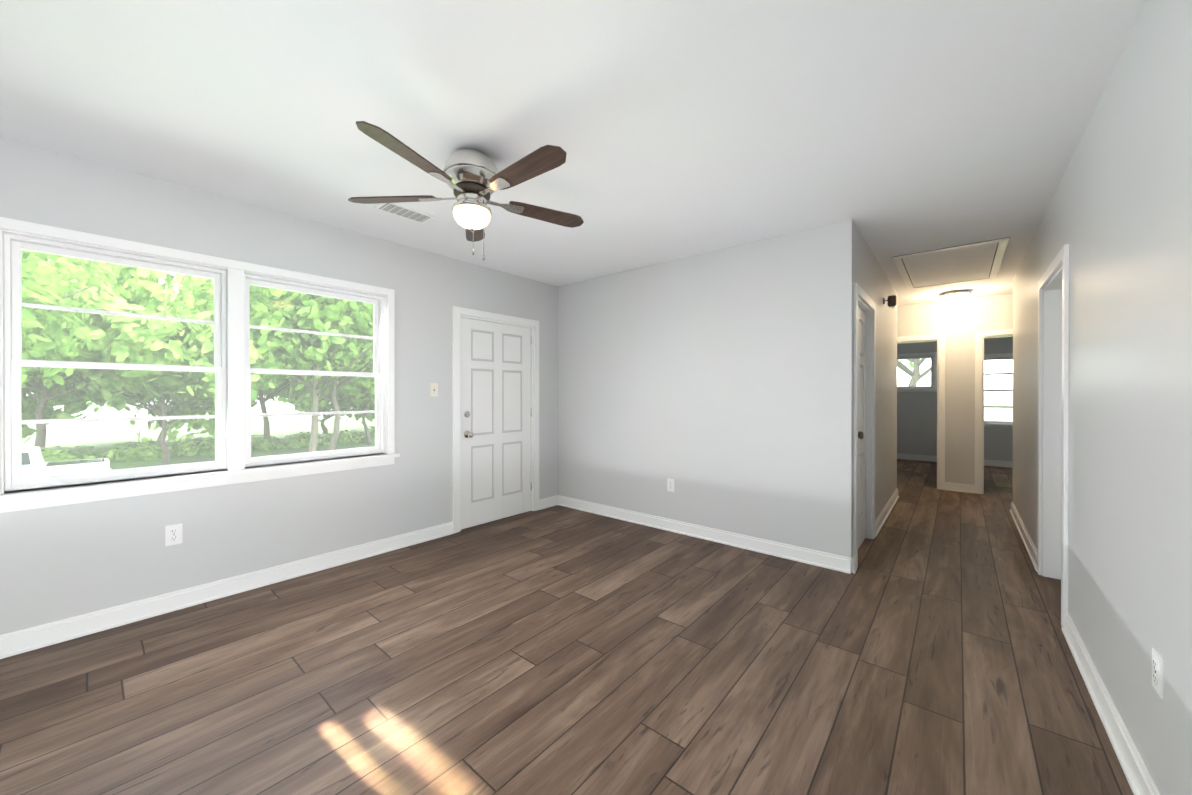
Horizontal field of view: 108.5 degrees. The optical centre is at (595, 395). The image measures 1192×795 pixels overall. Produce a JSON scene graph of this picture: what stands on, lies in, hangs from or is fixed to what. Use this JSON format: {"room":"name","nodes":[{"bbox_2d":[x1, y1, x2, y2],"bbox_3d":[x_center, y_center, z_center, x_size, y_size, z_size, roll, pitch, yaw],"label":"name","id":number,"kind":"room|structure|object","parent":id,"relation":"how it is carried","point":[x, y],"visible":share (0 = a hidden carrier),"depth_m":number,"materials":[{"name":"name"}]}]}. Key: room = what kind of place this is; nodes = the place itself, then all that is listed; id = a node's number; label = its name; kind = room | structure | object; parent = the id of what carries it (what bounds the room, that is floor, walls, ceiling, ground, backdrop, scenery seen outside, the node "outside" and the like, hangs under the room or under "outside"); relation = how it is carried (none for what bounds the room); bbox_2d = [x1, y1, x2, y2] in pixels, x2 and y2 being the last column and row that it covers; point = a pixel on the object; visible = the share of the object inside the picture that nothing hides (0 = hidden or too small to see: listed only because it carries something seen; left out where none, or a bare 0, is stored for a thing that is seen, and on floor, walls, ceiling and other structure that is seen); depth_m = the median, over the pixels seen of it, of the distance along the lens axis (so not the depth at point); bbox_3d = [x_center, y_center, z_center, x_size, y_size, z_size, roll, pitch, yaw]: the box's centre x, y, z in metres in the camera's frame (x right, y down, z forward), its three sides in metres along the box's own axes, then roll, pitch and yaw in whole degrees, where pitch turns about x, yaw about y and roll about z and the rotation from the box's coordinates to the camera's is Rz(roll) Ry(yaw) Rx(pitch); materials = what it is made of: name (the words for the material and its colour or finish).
{"room":"empty living room","nodes":[
{"label":"empty living room","id":0,"kind":"room"},
{"bbox_2d":[0,136,557,634],"bbox_3d":[-2.379,0.005,2.619,0.160,2.440,6.100,0,0,40],"label":"wall","id":1,"kind":"structure","parent":0,"point":[64,562],"depth_m":2.71,"materials":[{"name":"grey paint"}]},
{"bbox_2d":[165,523,181,545],"bbox_3d":[-2.412,0.795,2.452,0.009,0.114,0.070,0,0,40],"label":"outlet","id":2,"kind":"object","parent":1,"relation":"attached to","point":[173,534],"visible":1,"depth_m":2.45,"materials":[{"name":"white plastic"}]},
{"bbox_2d":[0,217,399,512],"bbox_3d":[-2.255,-0.145,2.723,0.215,1.380,1.934,0,0,40],"label":"living room window","id":3,"kind":"structure","parent":1,"relation":"in","point":[234,280],"depth_m":2.56,"materials":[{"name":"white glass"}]},
{"bbox_2d":[0,522,453,658],"bbox_3d":[-2.770,1.174,2.017,0.024,0.105,4.671,0,0,40],"label":"baseboard","id":4,"kind":"structure","parent":1,"relation":"attached to","point":[29,639],"depth_m":2.50,"materials":[{"name":"white wood"}]},
{"bbox_2d":[430,383,437,395],"bbox_3d":[-1.380,-0.051,3.666,0.016,0.114,0.070,0,0,40],"label":"light switch","id":5,"kind":"object","parent":1,"relation":"attached to","point":[433,389],"visible":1,"depth_m":3.66,"materials":[{"name":"white plastic"}]},
{"bbox_2d":[453,306,538,532],"bbox_3d":[-0.999,0.212,4.241,0.178,2.015,1.017,0,0,40],"label":"door frame","id":6,"kind":"structure","parent":1,"relation":"attached to","point":[459,313],"depth_m":4.00,"materials":[{"name":"white wood"}]},
{"bbox_2d":[461,318,531,529],"bbox_3d":[-0.942,0.253,4.197,0.121,1.926,0.849,0,0,40],"label":"front door","id":7,"kind":"structure","parent":1,"relation":"in","point":[496,415],"depth_m":4.17,"materials":[{"name":"white metal"}]},
{"bbox_2d":[0,459,1133,794],"bbox_3d":[2.250,1.474,2.968,6.790,0.500,12.920,0,0,40],"label":"floor","id":8,"kind":"structure","parent":0,"point":[558,649],"depth_m":1.87,"materials":[{"name":"brown wood"}]},
{"bbox_2d":[0,0,1146,305],"bbox_3d":[2.250,-1.266,2.960,6.790,0.100,12.920,0,0,40],"label":"ceiling","id":9,"kind":"structure","parent":0,"point":[686,128],"depth_m":1.82,"materials":[{"name":"paint"}]},
{"bbox_2d":[374,203,434,223],"bbox_3d":[-1.263,-1.208,2.844,0.170,0.016,0.330,0,0,40],"label":"ceiling vent","id":10,"kind":"object","parent":9,"relation":"in","point":[396,209],"visible":0.88,"depth_m":2.83,"materials":[{"name":"white metal"}]},
{"bbox_2d":[348,121,583,259],"bbox_3d":[-0.586,-0.945,2.143,1.179,0.537,1.239,0,0,40],"label":"ceiling fan","id":11,"kind":"object","parent":9,"relation":"hanging from","point":[474,179],"visible":1,"depth_m":2.08,"materials":[{"name":"silver metal"}]},
{"bbox_2d":[892,237,1009,289],"bbox_3d":[3.368,-1.213,4.098,0.748,0.014,1.488,0,0,40],"label":"ceiling panel","id":12,"kind":"object","parent":9,"relation":"attached to","point":[973,262],"visible":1,"depth_m":3.96,"materials":[{"name":"paint"}]},
{"bbox_2d":[941,290,970,302],"bbox_3d":[4.261,-1.158,5.079,0.270,0.130,0.270,0,0,40],"label":"hall ceiling light","id":13,"kind":"object","parent":9,"relation":"attached to","point":[955,296],"visible":1,"depth_m":5.00,"materials":[{"name":"white glass"}]},
{"bbox_2d":[558,219,854,557],"bbox_3d":[0.705,0.001,3.928,2.865,2.440,0.120,0,0,40],"label":"wall","id":14,"kind":"structure","parent":0,"point":[717,386],"depth_m":3.55,"materials":[{"name":"grey paint"}]},
{"bbox_2d":[667,478,673,491],"bbox_3d":[0.674,0.808,3.873,0.070,0.114,0.009,0,0,40],"label":"outlet","id":15,"kind":"object","parent":14,"relation":"attached to","point":[670,484],"visible":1,"depth_m":3.87,"materials":[{"name":"white plastic"}]},
{"bbox_2d":[552,495,850,573],"bbox_3d":[0.658,1.169,3.877,2.865,0.105,0.024,0,0,40],"label":"baseboard","id":16,"kind":"structure","parent":14,"relation":"attached to","point":[795,553],"depth_m":3.56,"materials":[{"name":"white wood"}]},
{"bbox_2d":[855,225,896,520],"bbox_3d":[2.683,0.000,4.143,0.120,2.440,2.760,0,0,40],"label":"wall","id":17,"kind":"structure","parent":0,"point":[872,281],"depth_m":4.21,"materials":[{"name":"grey paint"}]},
{"bbox_2d":[858,306,865,548],"bbox_3d":[2.089,0.256,3.375,0.114,1.922,0.736,0,0,40],"label":"hall door","id":18,"kind":"structure","parent":17,"relation":"in","point":[861,425],"depth_m":3.53,"materials":[{"name":"white wood"}]},
{"bbox_2d":[853,283,875,567],"bbox_3d":[2.064,0.215,3.397,0.138,2.015,0.910,0,0,40],"label":"door frame","id":19,"kind":"structure","parent":17,"relation":"attached to","point":[861,296],"depth_m":3.65,"materials":[{"name":"white wood"}]},
{"bbox_2d":[875,488,898,536],"bbox_3d":[3.024,1.167,4.441,0.026,0.105,1.919,0,0,40],"label":"baseboard","id":20,"kind":"structure","parent":17,"relation":"attached to","point":[893,499],"depth_m":4.25,"materials":[{"name":"white wood"}]},
{"bbox_2d":[883,295,895,307],"bbox_3d":[2.853,-0.909,4.167,0.106,0.114,0.072,0,0,40],"label":"door chime","id":21,"kind":"object","parent":17,"relation":"attached to","point":[891,301],"visible":1,"depth_m":4.13,"materials":[{"name":"brown metal"}]},
{"bbox_2d":[897,293,1012,484],"bbox_3d":[4.663,-0.004,5.481,2.490,2.440,0.120,0,0,40],"label":"wall","id":22,"kind":"structure","parent":0,"point":[958,324],"depth_m":5.45,"materials":[{"name":"grey paint"}]},
{"bbox_2d":[897,329,1012,493],"bbox_3d":[4.650,0.209,5.481,2.060,2.015,0.138,0,0,40],"label":"door frame","id":23,"kind":"structure","parent":22,"relation":"attached to","point":[980,337],"depth_m":5.33,"materials":[{"name":"white wood"}]},
{"bbox_2d":[945,482,974,492],"bbox_3d":[4.608,1.164,5.437,0.288,0.105,0.024,0,0,40],"label":"baseboard","id":24,"kind":"structure","parent":22,"relation":"attached to","point":[950,486],"depth_m":5.43,"materials":[{"name":"white wood"}]},
{"bbox_2d":[897,337,1012,461],"bbox_3d":[6.446,-0.011,7.771,4.620,2.440,0.160,0,0,40],"label":"wall","id":25,"kind":"structure","parent":0,"point":[916,423],"depth_m":7.94,"materials":[{"name":"grey paint"}]},
{"bbox_2d":[897,453,936,461],"bbox_3d":[5.539,1.155,8.420,2.160,0.105,0.024,0,0,40],"label":"baseboard","id":26,"kind":"structure","parent":25,"relation":"attached to","point":[899,455],"depth_m":8.02,"materials":[{"name":"white wood"}]},
{"bbox_2d":[897,352,936,391],"bbox_3d":[5.724,-0.436,8.325,1.460,0.722,0.178,0,0,40],"label":"room window","id":27,"kind":"structure","parent":25,"relation":"in","point":[933,372],"depth_m":7.99,"materials":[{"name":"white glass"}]},
{"bbox_2d":[984,353,1012,427],"bbox_3d":[7.027,-0.090,7.227,0.990,1.254,0.178,0,0,40],"label":"room window","id":28,"kind":"structure","parent":25,"relation":"in","point":[1003,356],"depth_m":7.34,"materials":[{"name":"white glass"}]},
{"bbox_2d":[984,459,1012,467],"bbox_3d":[7.281,1.159,6.950,2.040,0.105,0.024,0,0,40],"label":"baseboard","id":29,"kind":"structure","parent":25,"relation":"attached to","point":[998,463],"depth_m":7.31,"materials":[{"name":"white wood"}]},
{"bbox_2d":[1013,0,1191,794],"bbox_3d":[1.572,0.010,1.089,0.120,2.440,8.860,0,0,40],"label":"wall","id":30,"kind":"structure","parent":0,"point":[1117,217],"depth_m":1.41,"materials":[{"name":"grey paint"}]},
{"bbox_2d":[1009,501,1036,571],"bbox_3d":[3.722,1.169,3.751,0.024,0.105,2.025,0,0,40],"label":"baseboard","id":31,"kind":"structure","parent":30,"relation":"attached to","point":[1030,547],"depth_m":3.54,"materials":[{"name":"white wood"}]},
{"bbox_2d":[1037,244,1068,627],"bbox_3d":[2.804,0.218,2.563,0.138,2.015,0.970,0,0,40],"label":"door frame","id":32,"kind":"structure","parent":30,"relation":"attached to","point":[1053,423],"depth_m":2.87,"materials":[{"name":"white wood"}]},
{"bbox_2d":[1061,611,1159,794],"bbox_3d":[0.551,1.180,-0.005,0.024,0.105,5.865,0,0,40],"label":"baseboard","id":33,"kind":"structure","parent":30,"relation":"attached to","point":[1136,771],"depth_m":1.55,"materials":[{"name":"white wood"}]},
{"bbox_2d":[1152,647,1163,698],"bbox_3d":[1.600,0.789,1.225,0.009,0.114,0.070,0,0,40],"label":"outlet","id":34,"kind":"object","parent":30,"relation":"attached to","point":[1157,671],"visible":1,"depth_m":1.21,"materials":[{"name":"white plastic"}]},
{"label":"outside","id":35,"kind":"structure","parent":0,"visible":0},
{"bbox_2d":[22,405,1012,467],"bbox_3d":[-8.071,2.892,13.387,150.000,2.400,170.000,0,0,40],"label":"ground","id":36,"kind":"structure","parent":35,"point":[129,436],"depth_m":42.05,"materials":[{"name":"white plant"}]},
{"bbox_2d":[21,367,77,443],"bbox_3d":[-46.134,-3.654,26.639,19.829,15.952,17.952,0,0,40],"label":"tree","id":37,"kind":"object","parent":36,"relation":"on","point":[29,431],"depth_m":29.14,"materials":[{"name":"green plant"}]},
{"bbox_2d":[21,250,137,387],"bbox_3d":[-22.967,-2.900,13.254,14.966,14.326,12.364,0,0,40],"label":"tree","id":38,"kind":"object","parent":36,"relation":"on","point":[58,290],"depth_m":15.97,"materials":[{"name":"green plant"}]},
{"bbox_2d":[21,254,199,451],"bbox_3d":[-34.809,-4.682,26.306,17.963,17.836,19.275,0,0,40],"label":"tree","id":39,"kind":"object","parent":36,"relation":"on","point":[132,289],"depth_m":27.07,"materials":[{"name":"green plant"}]},
{"bbox_2d":[21,283,265,441],"bbox_3d":[-39.186,-2.179,36.973,17.863,16.293,17.982,0,0,40],"label":"tree","id":40,"kind":"object","parent":36,"relation":"on","point":[199,423],"depth_m":37.52,"materials":[{"name":"green plant"}]},
{"bbox_2d":[40,273,281,463],"bbox_3d":[-25.179,-1.390,25.817,10.296,11.269,10.611,0,0,40],"label":"tree","id":41,"kind":"object","parent":36,"relation":"on","point":[180,382],"depth_m":22.97,"materials":[{"name":"green plant"}]},
{"bbox_2d":[40,429,374,461],"bbox_3d":[-25.172,3.542,31.870,2.896,1.517,64.073,0,0,40],"label":"hedge","id":42,"kind":"object","parent":36,"relation":"on","point":[183,446],"depth_m":28.45,"materials":[{"name":"green plant"}]},
{"bbox_2d":[172,273,302,438],"bbox_3d":[-25.898,-4.208,35.087,15.719,16.880,16.376,0,0,40],"label":"tree","id":43,"kind":"object","parent":36,"relation":"on","point":[260,393],"depth_m":33.88,"materials":[{"name":"green plant"}]},
{"bbox_2d":[111,445,374,469],"bbox_3d":[-21.061,4.011,24.357,8.000,0.085,170.000,0,0,40],"label":"street","id":44,"kind":"structure","parent":36,"relation":"on","point":[214,459],"depth_m":26.61,"materials":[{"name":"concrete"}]},
{"bbox_2d":[22,446,110,477],"bbox_3d":[-24.024,3.128,17.434,1.990,1.840,5.760,0,0,40],"label":"truck","id":45,"kind":"object","parent":44,"relation":"on","point":[74,464],"depth_m":17.96,"materials":[{"name":"white metal"}]},
{"bbox_2d":[136,268,372,451],"bbox_3d":[-14.850,-2.623,22.701,13.421,13.706,13.391,0,0,40],"label":"tree","id":46,"kind":"object","parent":36,"relation":"on","point":[187,286],"depth_m":20.20,"materials":[{"name":"green plant"}]},
{"bbox_2d":[194,286,372,450],"bbox_3d":[-14.887,-2.593,24.950,13.249,13.661,12.091,0,0,40],"label":"tree","id":47,"kind":"object","parent":36,"relation":"on","point":[275,315],"depth_m":20.45,"materials":[{"name":"green plant"}]},
{"bbox_2d":[263,375,374,433],"bbox_3d":[-28.365,-2.432,44.436,18.838,13.463,17.440,0,0,40],"label":"tree","id":48,"kind":"object","parent":36,"relation":"on","point":[282,397],"depth_m":43.02,"materials":[{"name":"green plant"}]},
{"bbox_2d":[287,358,374,444],"bbox_3d":[-19.332,-1.506,35.138,10.943,11.463,10.363,0,0,40],"label":"tree","id":49,"kind":"object","parent":36,"relation":"on","point":[365,399],"depth_m":31.44,"materials":[{"name":"green plant"}]},
{"bbox_2d":[897,358,930,385],"bbox_3d":[11.465,-2.962,13.865,9.728,9.702,9.244,0,0,40],"label":"tree","id":50,"kind":"object","parent":36,"relation":"on","point":[915,373],"depth_m":14.19,"materials":[{"name":"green plant"}]}
]}

